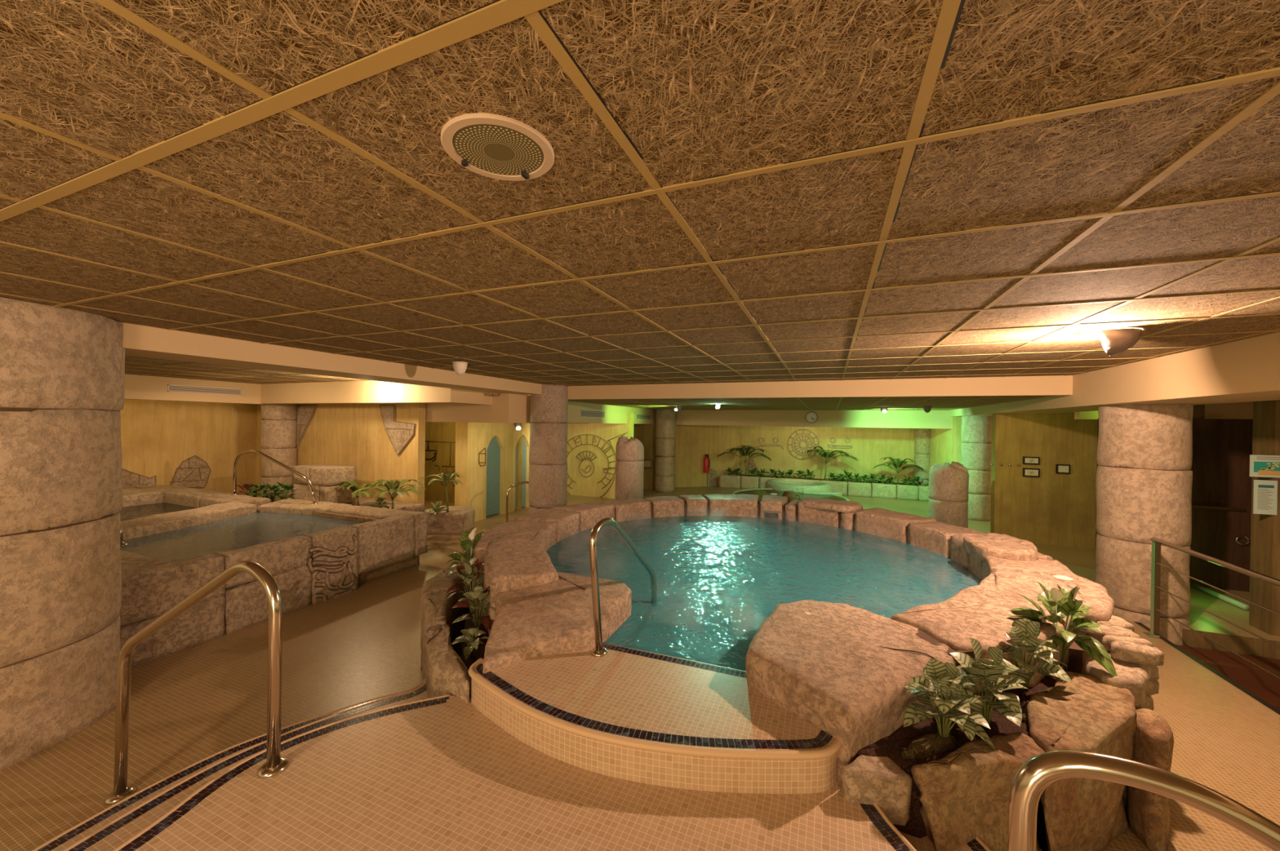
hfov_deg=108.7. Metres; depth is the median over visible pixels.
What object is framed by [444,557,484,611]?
leaf plant
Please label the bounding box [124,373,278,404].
trim
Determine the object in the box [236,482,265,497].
plant
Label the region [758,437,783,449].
relief
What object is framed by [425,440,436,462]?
relief
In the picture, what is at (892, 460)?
palm
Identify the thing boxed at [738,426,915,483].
wall
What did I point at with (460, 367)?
ceiling sensor
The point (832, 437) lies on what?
relief
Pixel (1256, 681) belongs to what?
stair
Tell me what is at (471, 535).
flower
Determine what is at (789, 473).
plant
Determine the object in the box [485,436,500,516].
arch panel
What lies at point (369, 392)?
trim
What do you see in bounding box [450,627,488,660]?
leaf plant
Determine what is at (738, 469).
plant
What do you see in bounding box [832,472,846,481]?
plant
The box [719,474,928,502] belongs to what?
planter
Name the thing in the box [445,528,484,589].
peace lily
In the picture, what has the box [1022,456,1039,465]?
framed sign
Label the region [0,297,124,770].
stone column
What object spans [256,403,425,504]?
wall
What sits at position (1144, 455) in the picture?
stone column
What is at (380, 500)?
plant
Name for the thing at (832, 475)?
plant
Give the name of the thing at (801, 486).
tub
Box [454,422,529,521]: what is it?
wall
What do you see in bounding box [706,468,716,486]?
stonework
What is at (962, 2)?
trim
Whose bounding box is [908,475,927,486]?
plant
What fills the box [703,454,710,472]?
fire extinguisher
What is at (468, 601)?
leaf plant
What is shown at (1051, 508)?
wall
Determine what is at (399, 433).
stonework
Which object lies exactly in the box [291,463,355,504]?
stone pedestal
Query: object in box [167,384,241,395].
air vent
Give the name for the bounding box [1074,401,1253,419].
trim
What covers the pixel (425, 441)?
relief
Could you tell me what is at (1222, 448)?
door
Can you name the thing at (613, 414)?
trim
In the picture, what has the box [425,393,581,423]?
trim
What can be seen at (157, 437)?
wall
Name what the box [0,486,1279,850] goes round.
floor
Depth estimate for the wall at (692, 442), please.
14.25 m
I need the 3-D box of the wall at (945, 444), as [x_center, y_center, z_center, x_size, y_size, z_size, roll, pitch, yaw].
[7.863,0.888,11.835,0.300,2.200,2.105,1,0,18]
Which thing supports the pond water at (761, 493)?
in the pond
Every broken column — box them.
[614,436,644,500]
[928,461,968,528]
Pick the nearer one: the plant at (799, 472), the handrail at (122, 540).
the handrail at (122, 540)
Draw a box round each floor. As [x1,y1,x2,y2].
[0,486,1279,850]
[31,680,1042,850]
[1182,628,1279,659]
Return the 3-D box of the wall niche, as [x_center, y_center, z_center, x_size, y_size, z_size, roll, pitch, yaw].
[-4.355,0.621,10.850,3.700,2.400,0.150,1,0,22]
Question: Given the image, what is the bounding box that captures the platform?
[468,643,841,794]
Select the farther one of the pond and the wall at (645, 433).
the wall at (645, 433)
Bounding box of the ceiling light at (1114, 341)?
[1078,328,1142,355]
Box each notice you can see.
[1248,454,1279,478]
[1253,480,1277,515]
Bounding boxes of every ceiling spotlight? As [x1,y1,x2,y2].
[514,422,521,431]
[674,405,681,411]
[715,404,720,408]
[880,406,888,413]
[923,406,931,413]
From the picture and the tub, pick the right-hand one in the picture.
the picture
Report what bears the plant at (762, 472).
on the planter at (904, 491)
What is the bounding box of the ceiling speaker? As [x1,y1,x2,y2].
[440,112,554,181]
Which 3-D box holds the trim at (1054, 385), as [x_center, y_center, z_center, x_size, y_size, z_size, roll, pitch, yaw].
[1.846,-0.543,6.784,7.030,0.270,0.150,1,0,22]
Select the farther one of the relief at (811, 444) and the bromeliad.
the relief at (811, 444)
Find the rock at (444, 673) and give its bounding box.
[420,555,488,703]
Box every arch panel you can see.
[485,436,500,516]
[515,437,526,509]
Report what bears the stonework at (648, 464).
attached to the wall at (645, 433)
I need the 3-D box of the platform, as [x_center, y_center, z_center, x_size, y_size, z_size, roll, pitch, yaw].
[0.073,1.452,2.254,1.981,0.323,0.831,1,0,22]
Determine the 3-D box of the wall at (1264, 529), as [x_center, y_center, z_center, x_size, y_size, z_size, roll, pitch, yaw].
[7.702,1.124,3.774,3.600,3.020,0.250,1,0,22]
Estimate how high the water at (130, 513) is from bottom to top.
0.001 m
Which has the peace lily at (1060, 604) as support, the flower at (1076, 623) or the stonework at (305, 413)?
the flower at (1076, 623)
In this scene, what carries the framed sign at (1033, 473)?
attached to the wall at (1051, 508)
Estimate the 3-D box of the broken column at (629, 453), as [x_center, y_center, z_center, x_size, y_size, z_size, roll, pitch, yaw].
[-0.221,1.057,9.769,0.610,1.658,0.611,1,0,22]
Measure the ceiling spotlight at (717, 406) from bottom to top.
0.100 m
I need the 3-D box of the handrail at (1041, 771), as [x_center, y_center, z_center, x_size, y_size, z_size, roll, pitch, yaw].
[1.312,1.311,0.798,1.173,1.251,0.108,1,0,22]
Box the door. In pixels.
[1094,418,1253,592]
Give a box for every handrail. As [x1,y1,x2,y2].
[103,560,289,804]
[120,522,128,546]
[230,449,318,504]
[505,481,528,522]
[589,517,657,657]
[1007,750,1279,850]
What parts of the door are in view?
handle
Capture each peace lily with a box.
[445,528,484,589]
[1006,582,1117,677]
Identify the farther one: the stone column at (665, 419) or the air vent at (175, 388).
the stone column at (665, 419)
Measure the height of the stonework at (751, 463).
0.378 m
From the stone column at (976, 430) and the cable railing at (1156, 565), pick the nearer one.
the cable railing at (1156, 565)
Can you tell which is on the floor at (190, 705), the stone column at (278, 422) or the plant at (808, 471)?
the stone column at (278, 422)
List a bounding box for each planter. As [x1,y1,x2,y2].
[263,491,475,535]
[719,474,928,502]
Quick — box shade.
[1100,328,1142,355]
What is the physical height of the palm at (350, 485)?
0.408 m
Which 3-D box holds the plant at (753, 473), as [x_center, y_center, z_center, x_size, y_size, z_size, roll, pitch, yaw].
[3.511,1.441,14.072,0.442,0.380,0.427,1,0,-7]
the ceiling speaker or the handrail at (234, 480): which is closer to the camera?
the ceiling speaker
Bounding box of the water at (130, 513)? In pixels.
[119,502,198,521]
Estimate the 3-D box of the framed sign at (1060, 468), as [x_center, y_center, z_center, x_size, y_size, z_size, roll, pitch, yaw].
[6.963,0.717,7.556,0.178,0.152,0.036,1,0,22]
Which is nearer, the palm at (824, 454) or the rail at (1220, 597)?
the rail at (1220, 597)
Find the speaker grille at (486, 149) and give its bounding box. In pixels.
[453,124,543,175]
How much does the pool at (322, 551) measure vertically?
0.864 m
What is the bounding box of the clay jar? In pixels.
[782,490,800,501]
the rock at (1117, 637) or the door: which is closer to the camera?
the rock at (1117, 637)
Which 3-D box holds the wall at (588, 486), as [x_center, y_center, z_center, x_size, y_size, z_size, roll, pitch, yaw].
[-2.232,0.745,12.490,4.380,2.200,0.200,1,0,22]
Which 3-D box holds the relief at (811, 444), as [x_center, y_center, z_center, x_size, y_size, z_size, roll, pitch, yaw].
[5.023,0.582,14.131,0.926,0.945,0.032,1,0,22]
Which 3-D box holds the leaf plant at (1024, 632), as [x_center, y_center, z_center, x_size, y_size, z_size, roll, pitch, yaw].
[2.008,1.189,2.377,0.379,0.363,0.310,1,0,-10]
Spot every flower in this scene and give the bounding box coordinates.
[468,531,475,559]
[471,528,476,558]
[1050,587,1062,625]
[1066,587,1079,630]
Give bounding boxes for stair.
[1176,644,1279,711]
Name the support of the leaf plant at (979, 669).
on the rocks at (954, 790)
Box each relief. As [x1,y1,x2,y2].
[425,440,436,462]
[425,440,455,486]
[478,447,486,466]
[567,431,627,497]
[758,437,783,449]
[787,429,819,459]
[827,437,853,448]
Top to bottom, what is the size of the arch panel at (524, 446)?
1.620 m
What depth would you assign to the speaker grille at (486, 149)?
1.07 m
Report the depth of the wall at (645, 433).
13.52 m
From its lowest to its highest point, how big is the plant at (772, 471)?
0.322 m
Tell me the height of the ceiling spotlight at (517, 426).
0.130 m
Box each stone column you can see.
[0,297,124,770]
[260,404,297,494]
[528,384,568,514]
[654,408,675,492]
[914,428,930,486]
[960,415,991,520]
[1094,404,1193,645]
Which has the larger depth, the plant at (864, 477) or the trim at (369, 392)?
the plant at (864, 477)
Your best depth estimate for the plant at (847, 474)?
13.08 m
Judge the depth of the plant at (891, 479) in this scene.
12.57 m
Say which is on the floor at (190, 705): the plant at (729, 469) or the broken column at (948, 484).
the broken column at (948, 484)
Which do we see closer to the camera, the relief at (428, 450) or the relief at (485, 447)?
the relief at (485, 447)
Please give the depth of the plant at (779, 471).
13.67 m
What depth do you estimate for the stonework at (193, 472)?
8.71 m
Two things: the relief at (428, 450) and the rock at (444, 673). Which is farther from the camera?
the relief at (428, 450)
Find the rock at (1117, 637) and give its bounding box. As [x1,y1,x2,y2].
[1066,612,1164,711]
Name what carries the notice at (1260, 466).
attached to the wall at (1264, 529)
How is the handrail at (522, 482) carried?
on the floor at (190, 705)
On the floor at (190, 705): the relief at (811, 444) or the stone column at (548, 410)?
the stone column at (548, 410)
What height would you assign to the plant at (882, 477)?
0.332 m
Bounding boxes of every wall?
[120,399,257,495]
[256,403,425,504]
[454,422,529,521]
[566,413,634,498]
[633,411,655,489]
[674,425,739,488]
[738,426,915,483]
[929,417,961,469]
[990,412,1097,549]
[1192,404,1204,418]
[1248,400,1279,636]
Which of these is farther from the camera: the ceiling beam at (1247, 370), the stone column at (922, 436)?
the stone column at (922, 436)
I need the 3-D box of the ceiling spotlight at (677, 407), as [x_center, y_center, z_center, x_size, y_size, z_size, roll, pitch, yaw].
[0.868,-0.385,10.447,0.161,0.130,0.138,1,0,22]
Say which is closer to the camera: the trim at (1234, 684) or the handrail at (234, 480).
the trim at (1234, 684)
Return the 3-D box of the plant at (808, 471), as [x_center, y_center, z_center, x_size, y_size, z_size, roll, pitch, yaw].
[4.978,1.459,13.364,0.442,0.393,0.456,1,0,8]
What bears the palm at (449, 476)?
on the planter at (460, 519)
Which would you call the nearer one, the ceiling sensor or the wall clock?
the ceiling sensor
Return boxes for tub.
[764,479,843,497]
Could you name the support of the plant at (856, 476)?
on the planter at (904, 491)
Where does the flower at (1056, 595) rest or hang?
on the peace lily at (1060, 604)
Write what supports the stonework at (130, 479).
attached to the wall at (157, 437)
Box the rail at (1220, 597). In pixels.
[1189,581,1248,610]
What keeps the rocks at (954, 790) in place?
on the floor at (190, 705)
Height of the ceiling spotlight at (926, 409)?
0.130 m
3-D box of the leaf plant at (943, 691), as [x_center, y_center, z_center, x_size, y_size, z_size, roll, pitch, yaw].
[1.332,1.215,2.012,0.340,0.336,0.370,1,0,22]
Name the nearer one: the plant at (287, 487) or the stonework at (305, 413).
the plant at (287, 487)
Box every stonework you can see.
[122,468,155,488]
[170,455,210,488]
[296,404,316,450]
[379,404,416,455]
[643,459,653,468]
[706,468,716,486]
[746,459,759,471]
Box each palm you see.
[337,480,386,506]
[351,479,426,509]
[425,472,463,512]
[718,444,771,475]
[803,446,860,480]
[874,457,927,484]
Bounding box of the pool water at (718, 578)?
[546,515,981,671]
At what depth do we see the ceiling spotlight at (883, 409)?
9.46 m
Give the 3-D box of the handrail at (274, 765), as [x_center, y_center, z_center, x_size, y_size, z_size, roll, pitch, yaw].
[-2.079,1.234,2.124,1.261,1.301,0.109,1,0,20]
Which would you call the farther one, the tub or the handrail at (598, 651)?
the tub
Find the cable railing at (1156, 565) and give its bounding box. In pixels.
[1142,537,1279,679]
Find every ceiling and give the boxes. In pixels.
[0,0,1279,386]
[484,392,1053,410]
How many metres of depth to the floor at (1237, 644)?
4.34 m
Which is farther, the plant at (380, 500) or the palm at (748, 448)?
the palm at (748, 448)
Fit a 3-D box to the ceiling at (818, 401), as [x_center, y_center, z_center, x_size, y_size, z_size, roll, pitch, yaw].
[-0.416,-0.488,10.393,15.300,0.040,7.100,1,0,22]
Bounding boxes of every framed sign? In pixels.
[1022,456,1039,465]
[1022,467,1039,477]
[1055,464,1070,474]
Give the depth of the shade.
2.89 m
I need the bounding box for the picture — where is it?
[1253,462,1279,472]
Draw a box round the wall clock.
[804,411,817,423]
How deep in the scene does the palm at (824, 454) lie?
13.22 m
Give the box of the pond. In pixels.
[731,488,849,501]
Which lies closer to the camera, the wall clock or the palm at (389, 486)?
the palm at (389, 486)
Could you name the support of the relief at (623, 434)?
attached to the wall at (588, 486)
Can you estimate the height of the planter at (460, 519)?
0.529 m
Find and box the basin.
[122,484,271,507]
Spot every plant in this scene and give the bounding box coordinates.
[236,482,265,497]
[248,484,272,498]
[257,483,289,502]
[270,481,295,499]
[370,497,389,509]
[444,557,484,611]
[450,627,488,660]
[451,586,495,631]
[723,467,735,475]
[733,467,743,475]
[747,466,761,476]
[756,468,768,477]
[765,468,780,477]
[776,470,786,478]
[782,469,797,478]
[795,469,806,479]
[804,469,816,479]
[826,472,837,481]
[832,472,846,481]
[840,469,853,481]
[849,473,863,482]
[857,474,872,483]
[865,472,880,483]
[872,473,891,484]
[884,476,897,484]
[900,475,916,485]
[903,658,994,749]
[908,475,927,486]
[949,638,1032,728]
[1001,618,1075,691]
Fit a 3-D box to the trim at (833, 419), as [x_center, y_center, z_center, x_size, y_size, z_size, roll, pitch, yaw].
[4.155,-0.218,12.376,7.750,0.495,0.250,1,0,22]
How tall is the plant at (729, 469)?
0.268 m
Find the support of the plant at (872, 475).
in the planter at (904, 491)
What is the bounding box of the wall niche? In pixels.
[424,422,522,509]
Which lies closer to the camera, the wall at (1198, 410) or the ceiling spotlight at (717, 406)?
the wall at (1198, 410)
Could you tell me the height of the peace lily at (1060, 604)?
0.476 m
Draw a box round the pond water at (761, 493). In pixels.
[733,489,846,503]
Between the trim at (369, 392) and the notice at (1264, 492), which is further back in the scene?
the trim at (369, 392)
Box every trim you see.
[0,0,1279,384]
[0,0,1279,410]
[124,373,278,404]
[260,380,495,404]
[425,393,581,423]
[567,375,1072,399]
[567,401,656,424]
[675,409,951,429]
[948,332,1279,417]
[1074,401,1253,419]
[1134,622,1279,715]
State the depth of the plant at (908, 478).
12.47 m
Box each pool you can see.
[120,498,428,667]
[472,493,1114,782]
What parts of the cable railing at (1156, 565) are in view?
post, rail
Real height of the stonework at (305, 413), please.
0.966 m
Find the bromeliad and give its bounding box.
[426,500,451,515]
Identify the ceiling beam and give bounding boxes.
[120,322,542,395]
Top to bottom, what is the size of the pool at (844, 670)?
0.904 m
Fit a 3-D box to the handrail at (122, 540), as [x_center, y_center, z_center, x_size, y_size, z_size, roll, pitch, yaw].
[-5.310,0.866,4.511,0.962,0.538,0.092,1,0,22]
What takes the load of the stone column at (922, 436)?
on the floor at (190, 705)
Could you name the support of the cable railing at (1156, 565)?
on the floor at (190, 705)
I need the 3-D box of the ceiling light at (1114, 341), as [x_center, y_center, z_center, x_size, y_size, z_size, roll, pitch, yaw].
[3.044,-0.529,2.956,0.327,0.150,0.222,1,0,-10]
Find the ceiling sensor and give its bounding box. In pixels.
[452,361,467,375]
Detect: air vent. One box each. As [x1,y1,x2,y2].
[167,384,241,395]
[579,409,604,417]
[635,413,651,420]
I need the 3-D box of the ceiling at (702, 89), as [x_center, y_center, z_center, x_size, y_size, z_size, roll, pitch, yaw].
[-2.630,-0.707,2.977,12.650,0.040,10.500,1,0,22]
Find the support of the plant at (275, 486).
on the planter at (460, 519)
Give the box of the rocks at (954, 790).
[840,651,1173,850]
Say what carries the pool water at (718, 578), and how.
in the pool at (844, 670)
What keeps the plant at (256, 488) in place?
on the planter at (460, 519)

